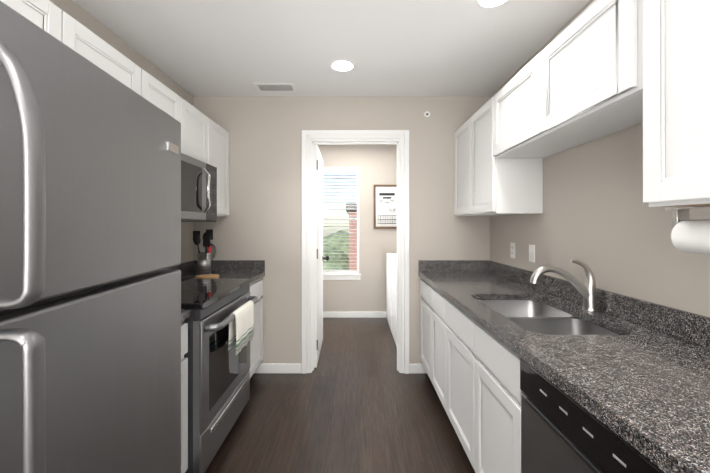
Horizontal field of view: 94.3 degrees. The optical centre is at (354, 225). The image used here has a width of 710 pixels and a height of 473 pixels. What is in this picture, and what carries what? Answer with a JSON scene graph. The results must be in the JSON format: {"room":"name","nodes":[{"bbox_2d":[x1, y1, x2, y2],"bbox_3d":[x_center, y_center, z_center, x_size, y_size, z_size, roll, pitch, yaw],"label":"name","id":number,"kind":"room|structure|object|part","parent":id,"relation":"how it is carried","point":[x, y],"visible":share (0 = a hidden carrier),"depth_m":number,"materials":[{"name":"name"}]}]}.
{"room":"kitchen","nodes":[
{"label":"kitchen","id":0,"kind":"room"},
{"bbox_2d":[50,0,193,262],"bbox_3d":[-1.494,0.083,0.619,0.120,2.452,4.850,0,0,0],"label":"wall","id":1,"kind":"structure","parent":0,"point":[78,13],"depth_m":2.15,"materials":[{"name":"beige paint"}]},
{"bbox_2d":[0,0,140,94],"bbox_3d":[-1.272,-0.648,1.257,0.318,0.366,0.926,0,0,0],"label":"upper cabinet","id":2,"kind":"object","parent":1,"relation":"attached to","point":[53,20],"visible":0.33,"depth_m":1.34,"materials":[{"name":"white wood"}]},
{"bbox_2d":[141,69,207,163],"bbox_3d":[-1.271,-0.632,2.108,0.318,0.396,0.772,0,0,0],"label":"upper cabinet","id":3,"kind":"object","parent":1,"relation":"attached to","point":[191,119],"visible":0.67,"depth_m":2.14,"materials":[{"name":"white wood"}]},
{"bbox_2d":[181,153,216,221],"bbox_3d":[-1.204,-0.228,2.074,0.451,0.405,0.760,0,0,0],"label":"microwave","id":4,"kind":"object","parent":3,"relation":"attached to","point":[198,190],"visible":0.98,"depth_m":2.16,"materials":[{"name":"grey metal"}]},
{"bbox_3d":[-1.027,-0.235,1.969,0.003,0.300,0.480,0,0,0],"label":"glass","id":5,"kind":"part","parent":4,"relation":"part of","materials":[{"name":"black glass"}]},
{"bbox_3d":[-1.045,-0.234,1.988,0.034,0.393,0.588,0,0,0],"label":"door","id":6,"kind":"part","parent":4,"relation":"part of","materials":[{"name":"silver metal"}]},
{"bbox_3d":[-1.006,-0.235,2.231,0.056,0.303,0.055,0,0,0],"label":"handle","id":7,"kind":"part","parent":4,"relation":"part of","materials":[{"name":"silver metal"}]},
{"bbox_3d":[-1.045,-0.234,2.369,0.034,0.393,0.170,0,0,0],"label":"panel","id":8,"kind":"part","parent":4,"relation":"part of","materials":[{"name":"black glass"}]},
{"bbox_2d":[208,118,228,216],"bbox_3d":[-1.271,-0.452,2.708,0.318,0.756,0.425,0,0,0],"label":"upper cabinet","id":9,"kind":"object","parent":1,"relation":"attached to","point":[218,146],"visible":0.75,"depth_m":2.74,"materials":[{"name":"white wood"}]},
{"bbox_2d":[73,0,589,144],"bbox_3d":[-0.119,-1.173,1.438,3.470,0.060,6.730,0,0,0],"label":"ceiling","id":10,"kind":"structure","parent":0,"point":[389,48],"depth_m":2.05,"materials":[{"name":"white paint"}]},
{"bbox_2d":[253,83,297,91],"bbox_3d":[-0.653,-1.138,2.724,0.330,0.007,0.170,0,0,0],"label":"ceiling vent","id":11,"kind":"object","parent":10,"relation":"in","point":[275,87],"visible":1,"depth_m":2.72,"materials":[{"name":"white metal"}]},
{"bbox_2d":[329,59,355,71],"bbox_3d":[-0.088,-1.138,2.353,0.196,0.004,0.196,0,0,0],"label":"recessed light","id":12,"kind":"object","parent":10,"relation":"in","point":[342,65],"visible":1,"depth_m":2.35,"materials":[{"name":"white"}]},
{"bbox_2d":[474,0,509,8],"bbox_3d":[0.696,-1.139,1.643,0.196,0.004,0.196,0,0,0],"label":"recessed light","id":13,"kind":"object","parent":10,"relation":"in","point":[487,4],"visible":1,"depth_m":1.69,"materials":[{"name":"white plastic"}]},
{"bbox_2d":[205,318,474,472],"bbox_3d":[-0.119,1.339,1.437,3.470,0.060,6.730,0,0,0],"label":"floor","id":14,"kind":"structure","parent":0,"point":[355,401],"depth_m":2.22,"materials":[{"name":"brown wood"}]},
{"bbox_2d":[0,1,180,472],"bbox_3d":[-0.949,0.451,0.871,0.766,1.717,0.760,0,0,-4],"label":"fridge","id":15,"kind":"object","parent":14,"relation":"on","point":[90,255],"visible":1,"depth_m":0.77,"materials":[{"name":"grey metal"}]},
{"bbox_3d":[-0.585,0.467,0.567,0.081,0.578,0.038,0,0,-4],"label":"handle","id":16,"kind":"part","parent":15,"relation":"part of","materials":[{"name":"silver metal"}]},
{"bbox_3d":[-0.585,-0.087,0.567,0.081,0.462,0.038,0,0,-4],"label":"handle","id":17,"kind":"part","parent":15,"relation":"part of","materials":[{"name":"silver metal"}]},
{"bbox_3d":[-0.722,0.161,0.886,0.075,0.040,0.736,0,0,-4],"label":"panel","id":18,"kind":"part","parent":15,"relation":"part of","materials":[{"name":"black plastic"}]},
{"bbox_3d":[-0.676,0.715,0.889,0.068,1.089,0.760,0,0,-4],"label":"door","id":19,"kind":"part","parent":15,"relation":"part of","materials":[{"name":"silver metal"}]},
{"bbox_3d":[-0.676,-0.122,0.890,0.068,0.548,0.760,0,0,-4],"label":"door","id":20,"kind":"part","parent":15,"relation":"part of","materials":[{"name":"silver metal"}]},
{"bbox_2d":[181,321,187,472],"bbox_3d":[-1.122,0.879,1.455,0.618,0.860,0.303,0,0,0],"label":"base cabinet","id":21,"kind":"object","parent":14,"relation":"on","point":[184,400],"visible":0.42,"depth_m":1.57,"materials":[{"name":"white wood"}]},
{"bbox_2d":[181,309,190,321],"bbox_3d":[-1.115,0.378,1.449,0.632,0.138,0.316,0,0,0],"label":"countertop","id":22,"kind":"structure","parent":21,"relation":"on","point":[185,314],"depth_m":1.56,"materials":[{"name":"stone"}]},
{"bbox_2d":[181,279,257,472],"bbox_3d":[-1.038,0.847,1.994,0.750,0.926,0.762,0,0,0],"label":"range","id":23,"kind":"object","parent":14,"relation":"on","point":[220,321],"visible":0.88,"depth_m":1.81,"materials":[{"name":"grey metal"}]},
{"bbox_3d":[-0.775,0.443,1.994,0.036,0.050,0.754,0,0,0],"label":"panel","id":24,"kind":"part","parent":23,"relation":"part of","materials":[{"name":"grey metal"}]},
{"bbox_3d":[-0.771,0.749,1.994,0.040,0.551,0.746,0,0,0],"label":"door","id":25,"kind":"part","parent":23,"relation":"part of","materials":[{"name":"silver metal"}]},
{"bbox_3d":[-0.773,1.143,1.994,0.036,0.210,0.746,0,0,0],"label":"drawer","id":26,"kind":"part","parent":23,"relation":"part of","materials":[{"name":"silver metal"}]},
{"bbox_3d":[-0.751,0.767,1.994,0.003,0.385,0.592,0,0,0],"label":"door glass","id":27,"kind":"part","parent":23,"relation":"part of","materials":[{"name":"black glass"}]},
{"bbox_3d":[-0.749,1.073,1.994,0.012,0.030,0.562,0,0,0],"label":"drawer handle","id":28,"kind":"part","parent":23,"relation":"part of","materials":[{"name":"silver metal"}]},
{"bbox_3d":[-0.714,0.518,1.994,0.074,0.038,0.696,0,0,0],"label":"handle","id":29,"kind":"part","parent":23,"relation":"part of","materials":[{"name":"silver metal"}]},
{"bbox_2d":[228,300,253,354],"bbox_3d":[-0.693,0.618,2.023,0.059,0.244,0.321,0,0,0],"label":"towel","id":30,"kind":"object","parent":23,"relation":"hanging from","point":[241,330],"depth_m":1.96,"materials":[{"name":"white fabric"}]},
{"bbox_2d":[249,278,262,377],"bbox_3d":[-1.121,0.880,2.651,0.618,0.860,0.538,0,0,0],"label":"base cabinet","id":31,"kind":"object","parent":14,"relation":"on","point":[256,341],"visible":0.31,"depth_m":2.74,"materials":[{"name":"white wood"}]},
{"bbox_2d":[169,260,264,283],"bbox_3d":[-1.114,0.379,2.650,0.632,0.138,0.541,0,0,0],"label":"countertop","id":32,"kind":"structure","parent":31,"relation":"on","point":[253,270],"depth_m":2.90,"materials":[{"name":"stone"}]},
{"bbox_2d":[193,229,212,274],"bbox_3d":[-1.233,0.222,2.679,0.164,0.375,0.133,0,0,0],"label":"utensil holder","id":33,"kind":"object","parent":32,"relation":"on","point":[203,263],"visible":0.83,"depth_m":2.65,"materials":[{"name":"metal"}]},
{"bbox_2d":[194,274,219,278],"bbox_3d":[-1.131,0.398,2.520,0.174,0.022,0.173,0,0,0],"label":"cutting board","id":34,"kind":"object","parent":32,"relation":"on","point":[210,276],"visible":0.81,"depth_m":2.48,"materials":[{"name":"brown wood"}]},
{"bbox_2d":[203,244,216,272],"bbox_3d":[-1.243,0.284,2.824,0.110,0.251,0.110,0,0,0],"label":"utensil","id":35,"kind":"object","parent":32,"relation":"on","point":[213,251],"visible":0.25,"depth_m":2.80,"materials":[{"name":"white metal"}]},
{"bbox_2d":[386,253,396,332],"bbox_3d":[0.780,0.781,4.299,0.696,1.060,0.685,0,0,0],"label":"dryer","id":36,"kind":"object","parent":14,"relation":"on","point":[389,256],"visible":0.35,"depth_m":4.18,"materials":[{"name":"white metal"}]},
{"bbox_3d":[0.435,0.761,4.299,0.006,0.500,0.545,0,0,0],"label":"door","id":37,"kind":"part","parent":36,"relation":"part of","materials":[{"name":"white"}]},
{"bbox_2d":[392,258,396,346],"bbox_3d":[0.780,0.781,3.604,0.696,1.060,0.685,0,0,0],"label":"washer","id":38,"kind":"object","parent":14,"relation":"on","point":[394,297],"visible":0.17,"depth_m":3.60,"materials":[{"name":"white metal"}]},
{"bbox_3d":[0.435,0.761,3.604,0.006,0.500,0.545,0,0,0],"label":"door","id":39,"kind":"part","parent":38,"relation":"part of","materials":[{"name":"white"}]},
{"bbox_2d":[420,279,448,410],"bbox_3d":[0.885,0.880,2.501,0.618,0.860,0.834,0,0,0],"label":"base cabinet","id":40,"kind":"object","parent":14,"relation":"on","point":[434,325],"visible":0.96,"depth_m":2.42,"materials":[{"name":"white wood"}]},
{"bbox_2d":[446,301,579,472],"bbox_3d":[0.884,0.879,1.611,0.618,0.860,0.940,0,0,0],"label":"base cabinet","id":41,"kind":"object","parent":14,"relation":"on","point":[483,400],"visible":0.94,"depth_m":1.50,"materials":[{"name":"white wood"}]},
{"bbox_3d":[0.586,0.831,1.610,0.021,0.713,0.938,0,0,0],"label":"door","id":42,"kind":"part","parent":41,"relation":"part of","materials":[{"name":"white wood"}]},
{"bbox_2d":[418,260,709,472],"bbox_3d":[0.877,0.479,1.255,0.632,0.339,3.327,0,0,0],"label":"countertop","id":43,"kind":"structure","parent":41,"relation":"on","point":[634,372],"depth_m":1.10,"materials":[{"name":"stone"}]},
{"bbox_2d":[478,300,618,334],"bbox_3d":[0.876,0.548,1.597,0.474,0.200,0.786,0,0,0],"label":"sink","id":44,"kind":"object","parent":43,"relation":"in","point":[537,316],"depth_m":1.58,"materials":[{"name":"silver metal"}]},
{"bbox_2d":[530,260,596,310],"bbox_3d":[1.006,0.287,1.592,0.317,0.243,0.062,0,0,0],"label":"faucet","id":45,"kind":"object","parent":43,"relation":"on","point":[587,291],"visible":1,"depth_m":1.58,"materials":[{"name":"silver metal"}]},
{"bbox_3d":[0.998,0.278,1.592,0.302,0.168,0.042,0,0,0],"label":"spout","id":46,"kind":"part","parent":45,"relation":"part of","materials":[{"name":"silver metal"}]},
{"bbox_3d":[1.097,0.238,1.592,0.124,0.147,0.047,0,0,0],"label":"handle","id":47,"kind":"part","parent":45,"relation":"part of","materials":[{"name":"silver metal"}]},
{"bbox_2d":[520,358,664,472],"bbox_3d":[0.876,0.880,0.814,0.632,0.858,0.641,0,0,0],"label":"dishwasher","id":48,"kind":"object","parent":14,"relation":"on","point":[562,431],"visible":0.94,"depth_m":0.90,"materials":[{"name":"grey metal"}]},
{"bbox_3d":[0.598,0.889,0.814,0.056,0.630,0.639,0,0,0],"label":"door","id":49,"kind":"part","parent":48,"relation":"part of","materials":[{"name":"silver metal"}]},
{"bbox_3d":[0.570,0.574,0.814,0.020,0.014,0.545,0,0,0],"label":"handle","id":50,"kind":"part","parent":48,"relation":"part of","materials":[{"name":"black plastic"}]},
{"bbox_2d":[194,97,489,363],"bbox_3d":[-0.118,0.084,2.983,2.630,2.452,0.120,0,0,0],"label":"wall","id":51,"kind":"structure","parent":0,"point":[261,220],"depth_m":2.92,"materials":[{"name":"beige paint"}]},
{"bbox_2d":[254,363,300,372],"bbox_3d":[-0.953,1.268,2.916,0.959,0.085,0.014,0,0,0],"label":"baseboard","id":52,"kind":"structure","parent":51,"relation":"attached to","point":[276,368],"depth_m":2.91,"materials":[{"name":"white wood"}]},
{"bbox_2d":[314,144,322,367],"bbox_3d":[-0.369,0.276,3.388,0.066,2.046,0.786,0,0,0],"label":"door leaf","id":53,"kind":"structure","parent":51,"relation":"in","point":[318,262],"depth_m":3.17,"materials":[{"name":"white wood"}]},
{"bbox_3d":[-0.360,0.270,3.016,0.047,1.730,0.043,0,0,0],"label":"laundry door hinge","id":54,"kind":"part","parent":53,"relation":"part of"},
{"bbox_2d":[301,130,408,373],"bbox_3d":[0.004,0.235,2.982,0.953,2.156,0.156,0,0,0],"label":"door frame","id":55,"kind":"structure","parent":51,"relation":"attached to","point":[308,135],"depth_m":2.91,"materials":[{"name":"white wood"}]},
{"bbox_2d":[409,364,426,372],"bbox_3d":[0.839,1.268,2.914,0.716,0.085,0.014,0,0,0],"label":"baseboard","id":56,"kind":"structure","parent":51,"relation":"attached to","point":[416,368],"depth_m":2.91,"materials":[{"name":"white wood"}]},
{"bbox_2d":[424,111,429,117],"bbox_3d":[0.637,-0.980,2.913,0.052,0.052,0.020,0,0,0],"label":"smoke detector","id":57,"kind":"object","parent":51,"relation":"attached to","point":[426,114],"visible":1,"depth_m":2.91,"materials":[{"name":"white plastic"}]},
{"bbox_2d":[320,145,396,311],"bbox_3d":[0.324,0.085,4.742,1.650,2.452,0.120,0,0,0],"label":"wall","id":58,"kind":"structure","parent":0,"point":[377,164],"depth_m":4.68,"materials":[{"name":"beige paint"}]},
{"bbox_2d":[323,167,360,279],"bbox_3d":[-0.221,-0.027,4.728,0.620,1.607,0.150,0,0,0],"label":"laundry window","id":59,"kind":"structure","parent":58,"relation":"in","point":[341,275],"depth_m":4.70,"materials":[{"name":"white plastic"}]},
{"bbox_3d":[-0.221,0.649,4.718,0.492,0.020,0.030,0,0,0],"label":"blind rail","id":60,"kind":"part","parent":59,"relation":"part of","materials":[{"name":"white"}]},
{"bbox_2d":[323,312,385,317],"bbox_3d":[0.059,1.269,4.675,2.180,0.085,0.014,0,0,0],"label":"baseboard","id":61,"kind":"structure","parent":58,"relation":"attached to","point":[354,314],"depth_m":4.67,"materials":[{"name":"white wood"}]},
{"bbox_2d":[374,185,396,228],"bbox_3d":[0.454,-0.264,4.658,0.380,0.624,0.082,0,0,0],"label":"framed picture","id":62,"kind":"object","parent":58,"relation":"attached to","point":[385,206],"visible":0.77,"depth_m":4.67,"materials":[{"name":"white paper"}]},
{"bbox_2d":[490,0,709,316],"bbox_3d":[1.256,0.083,0.617,0.120,2.452,4.850,0,0,0],"label":"wall","id":63,"kind":"structure","parent":0,"point":[605,224],"depth_m":1.56,"materials":[{"name":"beige paint"}]},
{"bbox_2d":[454,97,542,216],"bbox_3d":[1.035,-0.452,2.506,0.318,0.756,0.827,0,0,0],"label":"upper cabinet","id":64,"kind":"object","parent":63,"relation":"attached to","point":[487,183],"visible":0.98,"depth_m":2.20,"materials":[{"name":"white wood"}]},
{"bbox_3d":[0.887,-0.453,2.506,0.021,0.736,0.827,0,0,0],"label":"door","id":65,"kind":"part","parent":64,"relation":"part of","materials":[{"name":"white wood"}]},
{"bbox_2d":[510,243,514,257],"bbox_3d":[1.193,0.190,2.492,0.007,0.116,0.070,0,0,0],"label":"electrical outlet","id":66,"kind":"object","parent":63,"relation":"attached to","point":[512,250],"visible":1,"depth_m":2.49,"materials":[{"name":"white plastic"}]},
{"bbox_2d":[529,244,534,262],"bbox_3d":[1.190,0.190,2.222,0.014,0.116,0.070,0,0,0],"label":"light switch","id":67,"kind":"object","parent":63,"relation":"attached to","point":[531,253],"visible":1,"depth_m":2.21,"materials":[{"name":"white plastic"}]},
{"bbox_2d":[493,0,642,157],"bbox_3d":[1.034,-0.628,1.550,0.318,0.406,1.082,0,0,0],"label":"upper cabinet","id":68,"kind":"object","parent":63,"relation":"attached to","point":[577,81],"visible":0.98,"depth_m":1.35,"materials":[{"name":"white wood"}]},
{"bbox_2d":[643,0,709,206],"bbox_3d":[1.034,-0.443,0.574,0.318,0.776,0.863,0,0,0],"label":"upper cabinet","id":69,"kind":"object","parent":63,"relation":"attached to","point":[676,103],"visible":1,"depth_m":0.91,"materials":[{"name":"white wood"}]},
{"bbox_2d":[665,206,709,253],"bbox_3d":[1.021,0.015,0.877,0.100,0.138,0.350,0,0,0],"label":"paper towel","id":70,"kind":"object","parent":69,"relation":"attached to","point":[689,236],"visible":1,"depth_m":0.97,"materials":[{"name":"white paper"}]},
{"bbox_3d":[1.021,-0.052,0.877,0.060,0.004,0.350,0,0,0],"label":"plate","id":71,"kind":"part","parent":70,"relation":"part of","materials":[{"name":"silver metal"}]},
{"label":"outside","id":72,"kind":"structure","parent":0,"visible":0},
{"bbox_2d":[323,230,348,269],"bbox_3d":[-1.207,2.305,10.632,6.643,4.780,7.100,0,0,0],"label":"trees","id":73,"kind":"object","parent":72,"point":[336,247],"depth_m":10.56,"materials":[{"name":"green plant"}]},
{"bbox_2d":[349,210,356,269],"bbox_3d":[1.100,1.940,11.681,2.550,4.750,4.000,0,0,0],"label":"building","id":74,"kind":"structure","parent":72,"point":[352,247],"depth_m":9.68,"materials":[{"name":"red brick"}]},
{"bbox_2d":[345,203,356,214],"bbox_3d":[1.100,-0.535,11.632,2.750,0.200,4.100,0,0,0],"label":"roof","id":75,"kind":"structure","parent":74,"relation":"on","point":[350,207],"depth_m":9.58,"materials":[{"name":"grey"}]}
]}

